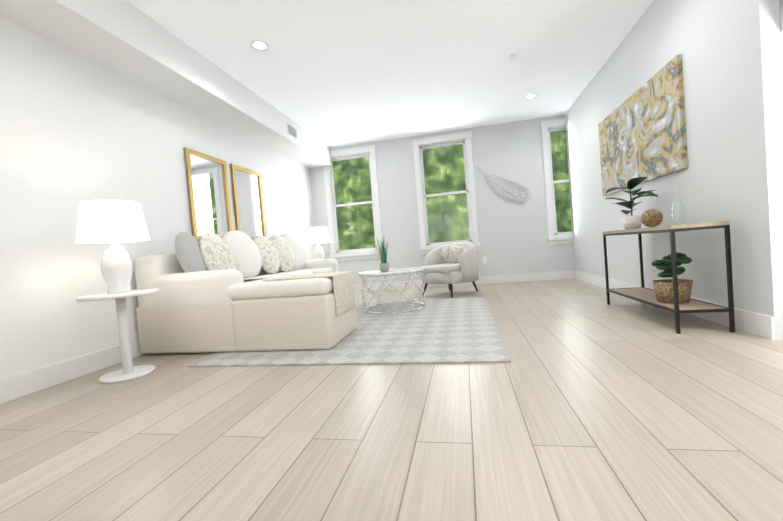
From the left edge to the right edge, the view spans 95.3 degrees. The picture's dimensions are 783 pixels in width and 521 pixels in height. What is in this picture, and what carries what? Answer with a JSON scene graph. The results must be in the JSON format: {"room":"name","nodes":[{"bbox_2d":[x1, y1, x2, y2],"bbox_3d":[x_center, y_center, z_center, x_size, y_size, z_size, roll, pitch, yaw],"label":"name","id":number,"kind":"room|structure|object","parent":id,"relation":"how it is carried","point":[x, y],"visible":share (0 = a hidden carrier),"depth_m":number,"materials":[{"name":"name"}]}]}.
{"room":"living room","nodes":[
{"label":"living room","id":0,"kind":"room"},
{"bbox_2d":[0,17,315,379],"bbox_3d":[-3.031,-0.390,-0.417,0.120,2.750,15.600,-4,2,12],"label":"wall","id":1,"kind":"structure","parent":0,"point":[75,129],"depth_m":2.67,"materials":[{"name":"white paint"}]},
{"bbox_2d":[0,339,143,403],"bbox_3d":[-2.012,0.711,3.829,0.016,0.140,6.380,-4,2,12],"label":"baseboard","id":2,"kind":"structure","parent":1,"relation":"attached to","point":[39,379],"depth_m":2.45,"materials":[{"name":"white"}]},
{"bbox_2d":[183,147,232,239],"bbox_3d":[-2.060,-0.712,4.064,0.030,0.970,0.650,-4,2,12],"label":"mirror","id":3,"kind":"object","parent":1,"relation":"attached to","point":[208,193],"visible":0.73,"depth_m":4.02,"materials":[{"name":"gold metal"}]},
{"bbox_2d":[230,164,265,239],"bbox_3d":[-1.910,-0.746,4.809,0.030,0.970,0.650,-4,2,12],"label":"mirror","id":4,"kind":"object","parent":1,"relation":"attached to","point":[248,203],"visible":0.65,"depth_m":4.78,"materials":[{"name":"gold metal"}]},
{"bbox_2d":[0,0,331,167],"bbox_3d":[-2.844,-1.617,-0.511,0.460,0.330,15.000,-4,2,12],"label":"soffit","id":5,"kind":"structure","parent":0,"point":[126,39],"depth_m":3.06,"materials":[{"name":"white paint"}]},
{"bbox_2d":[287,123,296,138],"bbox_3d":[-1.452,-1.889,5.221,0.009,0.150,0.300,-4,2,12],"label":"air vent","id":6,"kind":"object","parent":5,"relation":"attached to","point":[292,131],"visible":0.98,"depth_m":5.20,"materials":[{"name":"white metal"}]},
{"bbox_2d":[127,0,653,147],"bbox_3d":[-0.292,-2.022,-1.043,6.320,0.100,15.600,-4,2,12],"label":"ceiling","id":7,"kind":"structure","parent":0,"point":[366,71],"depth_m":3.74,"materials":[{"name":"white paint"}]},
{"bbox_2d":[250,40,268,50],"bbox_3d":[-1.243,-2.022,3.359,0.163,0.008,0.169,-4,2,12],"label":"recessed light","id":8,"kind":"object","parent":7,"relation":"in","point":[258,45],"depth_m":3.36,"materials":[{"name":"white"}]},
{"bbox_2d":[509,54,516,59],"bbox_3d":[1.334,-2.236,3.930,0.084,0.026,0.084,-4,2,12],"label":"smoke detector","id":9,"kind":"object","parent":7,"relation":"attached to","point":[512,56],"visible":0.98,"depth_m":3.91,"materials":[{"name":"white plastic"}]},
{"bbox_2d":[525,94,536,98],"bbox_3d":[1.977,-2.331,5.072,0.152,0.008,0.163,-4,2,12],"label":"recessed light","id":10,"kind":"object","parent":7,"relation":"in","point":[531,96],"depth_m":5.08,"materials":[{"name":"white"}]},
{"bbox_2d":[0,279,782,520],"bbox_3d":[-0.064,0.818,-0.958,6.320,0.100,15.600,-4,2,12],"label":"floor","id":11,"kind":"structure","parent":0,"point":[587,403],"depth_m":1.44,"materials":[{"name":"beige wood"}]},
{"bbox_2d":[76,288,158,383],"bbox_3d":[-1.875,0.516,2.506,0.460,0.584,0.460,-4,2,12],"label":"side table","id":12,"kind":"object","parent":11,"relation":"on","point":[128,371],"visible":0.96,"depth_m":2.48,"materials":[{"name":"white"}]},
{"bbox_2d":[76,200,149,293],"bbox_3d":[-1.923,-0.085,2.488,0.410,0.620,0.410,-4,2,12],"label":"table lamp","id":13,"kind":"object","parent":12,"relation":"on","point":[110,221],"visible":1,"depth_m":2.40,"materials":[{"name":"white fabric"}]},
{"bbox_2d":[187,297,510,366],"bbox_3d":[-0.120,0.629,3.664,2.250,0.012,2.650,-4,2,12],"label":"rug","id":14,"kind":"object","parent":11,"relation":"on","point":[448,331],"visible":0.79,"depth_m":2.77,"materials":[{"name":"grey fabric"}]},
{"bbox_2d":[134,230,356,353],"bbox_3d":[-1.085,0.149,4.092,1.744,1.071,2.550,-4,2,12],"label":"sofa","id":15,"kind":"object","parent":14,"relation":"on","point":[234,291],"visible":1,"depth_m":2.92,"materials":[{"name":"beige fabric"}]},
{"bbox_2d":[174,231,211,285],"bbox_3d":[-1.787,-0.017,3.230,0.268,0.495,0.484,-4,2,12],"label":"pillow","id":16,"kind":"object","parent":15,"relation":"on","point":[192,255],"depth_m":3.13,"materials":[{"name":"grey fabric"}]},
{"bbox_2d":[198,232,236,282],"bbox_3d":[-1.679,-0.032,3.463,0.224,0.495,0.510,-4,2,12],"label":"pillow","id":17,"kind":"object","parent":15,"relation":"on","point":[216,252],"depth_m":3.35,"materials":[{"name":"beige fabric"}]},
{"bbox_2d":[221,230,261,278],"bbox_3d":[-1.631,-0.069,3.911,0.231,0.538,0.557,-4,2,12],"label":"pillow","id":18,"kind":"object","parent":15,"relation":"on","point":[246,252],"depth_m":3.85,"materials":[{"name":"white fabric"}]},
{"bbox_2d":[252,234,279,274],"bbox_3d":[-1.521,-0.071,4.348,0.219,0.495,0.513,-4,2,12],"label":"pillow","id":19,"kind":"object","parent":15,"relation":"on","point":[268,250],"depth_m":4.25,"materials":[{"name":"beige fabric"}]},
{"bbox_2d":[266,235,295,272],"bbox_3d":[-1.462,-0.088,4.744,0.224,0.495,0.510,-4,2,12],"label":"pillow","id":20,"kind":"object","parent":15,"relation":"on","point":[285,251],"depth_m":4.70,"materials":[{"name":"beige fabric"}]},
{"bbox_2d":[274,233,307,270],"bbox_3d":[-1.418,-0.121,5.070,0.285,0.538,0.526,-4,2,12],"label":"pillow","id":21,"kind":"object","parent":15,"relation":"on","point":[297,251],"depth_m":5.04,"materials":[{"name":"white fabric"}]},
{"bbox_2d":[358,267,425,313],"bbox_3d":[0.018,0.354,4.415,0.820,0.467,0.820,-4,2,12],"label":"coffee table","id":22,"kind":"object","parent":14,"relation":"on","point":[393,272],"visible":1,"depth_m":4.20,"materials":[{"name":"metal"}]},
{"bbox_2d":[374,236,388,271],"bbox_3d":[-0.101,-0.083,4.303,0.239,0.428,0.219,-4,2,12],"label":"table plant","id":23,"kind":"object","parent":22,"relation":"on","point":[384,265],"visible":1,"depth_m":4.26,"materials":[{"name":"green plant"}]},
{"bbox_2d":[421,242,478,297],"bbox_3d":[0.874,0.120,5.311,0.775,0.751,0.837,-6,2,-40],"label":"armchair","id":24,"kind":"object","parent":11,"relation":"on","point":[450,265],"visible":1,"depth_m":5.06,"materials":[{"name":"grey fabric"}]},
{"bbox_2d":[603,221,734,333],"bbox_3d":[2.217,0.093,3.002,0.340,0.744,1.220,-4,2,12],"label":"console table","id":25,"kind":"object","parent":11,"relation":"on","point":[642,294],"visible":0.96,"depth_m":2.46,"materials":[{"name":"brown wood"}]},
{"bbox_2d":[605,177,657,229],"bbox_3d":[2.264,-0.521,3.321,0.468,0.451,0.431,-4,2,12],"label":"potted plant","id":26,"kind":"object","parent":25,"relation":"on","point":[632,222],"visible":0.9,"depth_m":3.29,"materials":[{"name":"green plant"}]},
{"bbox_2d":[641,209,662,226],"bbox_3d":[2.140,-0.349,2.935,0.150,0.150,0.150,-4,2,12],"label":"decorative sphere","id":27,"kind":"object","parent":25,"relation":"on","point":[651,217],"visible":1,"depth_m":2.89,"materials":[{"name":"wicker"}]},
{"bbox_2d":[652,280,692,302],"bbox_3d":[2.180,0.237,2.770,0.249,0.160,0.249,-4,2,6],"label":"basket","id":28,"kind":"object","parent":25,"relation":"on","point":[663,288],"depth_m":2.69,"materials":[{"name":"wicker"}]},
{"bbox_2d":[651,252,691,281],"bbox_3d":[2.177,0.040,2.760,0.231,0.199,0.237,-5,2,-12],"label":"plant","id":29,"kind":"object","parent":28,"relation":"in","point":[665,264],"depth_m":2.75,"materials":[{"name":"plant"}]},
{"bbox_2d":[671,185,684,224],"bbox_3d":[2.143,-0.416,2.676,0.080,0.300,0.080,-4,2,12],"label":"bottle vase","id":30,"kind":"object","parent":25,"relation":"on","point":[679,207],"visible":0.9,"depth_m":2.68,"materials":[{"name":"clear glass"}]},
{"bbox_3d":[-1.186,0.356,6.036,0.460,0.584,0.460,-4,2,12],"label":"side table","id":31,"kind":"object","parent":11,"relation":"on","visible":0},
{"bbox_2d":[306,227,329,258],"bbox_3d":[-1.234,-0.245,6.018,0.410,0.620,0.410,-4,2,12],"label":"table lamp","id":32,"kind":"object","parent":31,"relation":"on","point":[315,235],"visible":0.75,"depth_m":5.88,"materials":[{"name":"white fabric"}]},
{"bbox_2d":[310,115,574,283],"bbox_3d":[1.311,-0.941,6.404,5.720,2.750,0.120,-4,2,12],"label":"wall","id":33,"kind":"structure","parent":0,"point":[513,239],"depth_m":6.26,"materials":[{"name":"white paint"}]},
{"bbox_2d":[323,145,381,260],"bbox_3d":[-0.723,-1.058,6.782,1.070,2.085,0.170,-4,2,12],"label":"window","id":34,"kind":"structure","parent":33,"relation":"in","point":[337,254],"depth_m":6.76,"materials":[{"name":"white wood"}]},
{"bbox_2d":[412,131,479,254],"bbox_3d":[0.977,-1.184,6.434,1.070,2.085,0.170,-4,2,12],"label":"window","id":35,"kind":"structure","parent":33,"relation":"in","point":[419,145],"depth_m":6.42,"materials":[{"name":"white wood"}]},
{"bbox_2d":[354,271,571,290],"bbox_3d":[0.874,0.401,6.483,4.560,0.140,0.016,-4,2,12],"label":"baseboard","id":36,"kind":"structure","parent":33,"relation":"attached to","point":[558,275],"depth_m":6.29,"materials":[{"name":"white"}]},
{"bbox_2d":[477,166,528,205],"bbox_3d":[1.943,-1.301,6.175,0.862,0.760,0.023,-4,2,12],"label":"artwork","id":37,"kind":"object","parent":33,"relation":"attached to","point":[507,191],"visible":0.92,"depth_m":6.17,"materials":[{"name":"silver metal"}]},
{"bbox_2d":[540,118,573,244],"bbox_3d":[3.117,-1.343,5.997,1.070,2.085,0.170,-4,2,12],"label":"window","id":38,"kind":"structure","parent":33,"relation":"in","point":[547,128],"depth_m":6.04,"materials":[{"name":"white wood"}]},
{"bbox_2d":[565,0,782,339],"bbox_3d":[2.426,-0.926,2.892,0.100,2.750,6.320,-4,2,12],"label":"wall","id":39,"kind":"structure","parent":0,"point":[730,51],"depth_m":2.64,"materials":[{"name":"white paint"}]},
{"bbox_2d":[598,54,687,195],"bbox_3d":[2.497,-1.232,3.691,0.034,0.900,1.700,-4,2,12],"label":"picture","id":40,"kind":"object","parent":39,"relation":"attached to","point":[642,130],"visible":0.93,"depth_m":3.35},
{"bbox_2d":[572,270,774,339],"bbox_3d":[2.704,0.326,4.088,0.016,0.140,3.920,-4,2,12],"label":"baseboard","id":41,"kind":"structure","parent":39,"relation":"attached to","point":[754,323],"depth_m":2.46,"materials":[{"name":"white"}]},
{"bbox_2d":[779,0,782,69],"bbox_3d":[2.675,-0.813,-1.584,0.120,2.750,15.600,-4,2,12],"label":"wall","id":42,"kind":"structure","parent":0,"point":[781,3],"depth_m":3.20,"materials":[{"name":"white paint"}]},
{"bbox_2d":[780,7,782,62],"bbox_3d":[2.583,-1.801,1.172,1.016,1.138,2.152,-4,2,12],"label":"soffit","id":43,"kind":"structure","parent":0,"point":[781,18],"depth_m":2.09,"materials":[{"name":"white paint"}]},
{"label":"outside","id":44,"kind":"structure","parent":0,"visible":0},
{"bbox_2d":[333,130,571,249],"bbox_3d":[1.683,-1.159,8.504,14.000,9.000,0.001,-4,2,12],"label":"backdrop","id":45,"kind":"structure","parent":44,"point":[357,173],"depth_m":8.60,"materials":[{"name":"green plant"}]}
]}

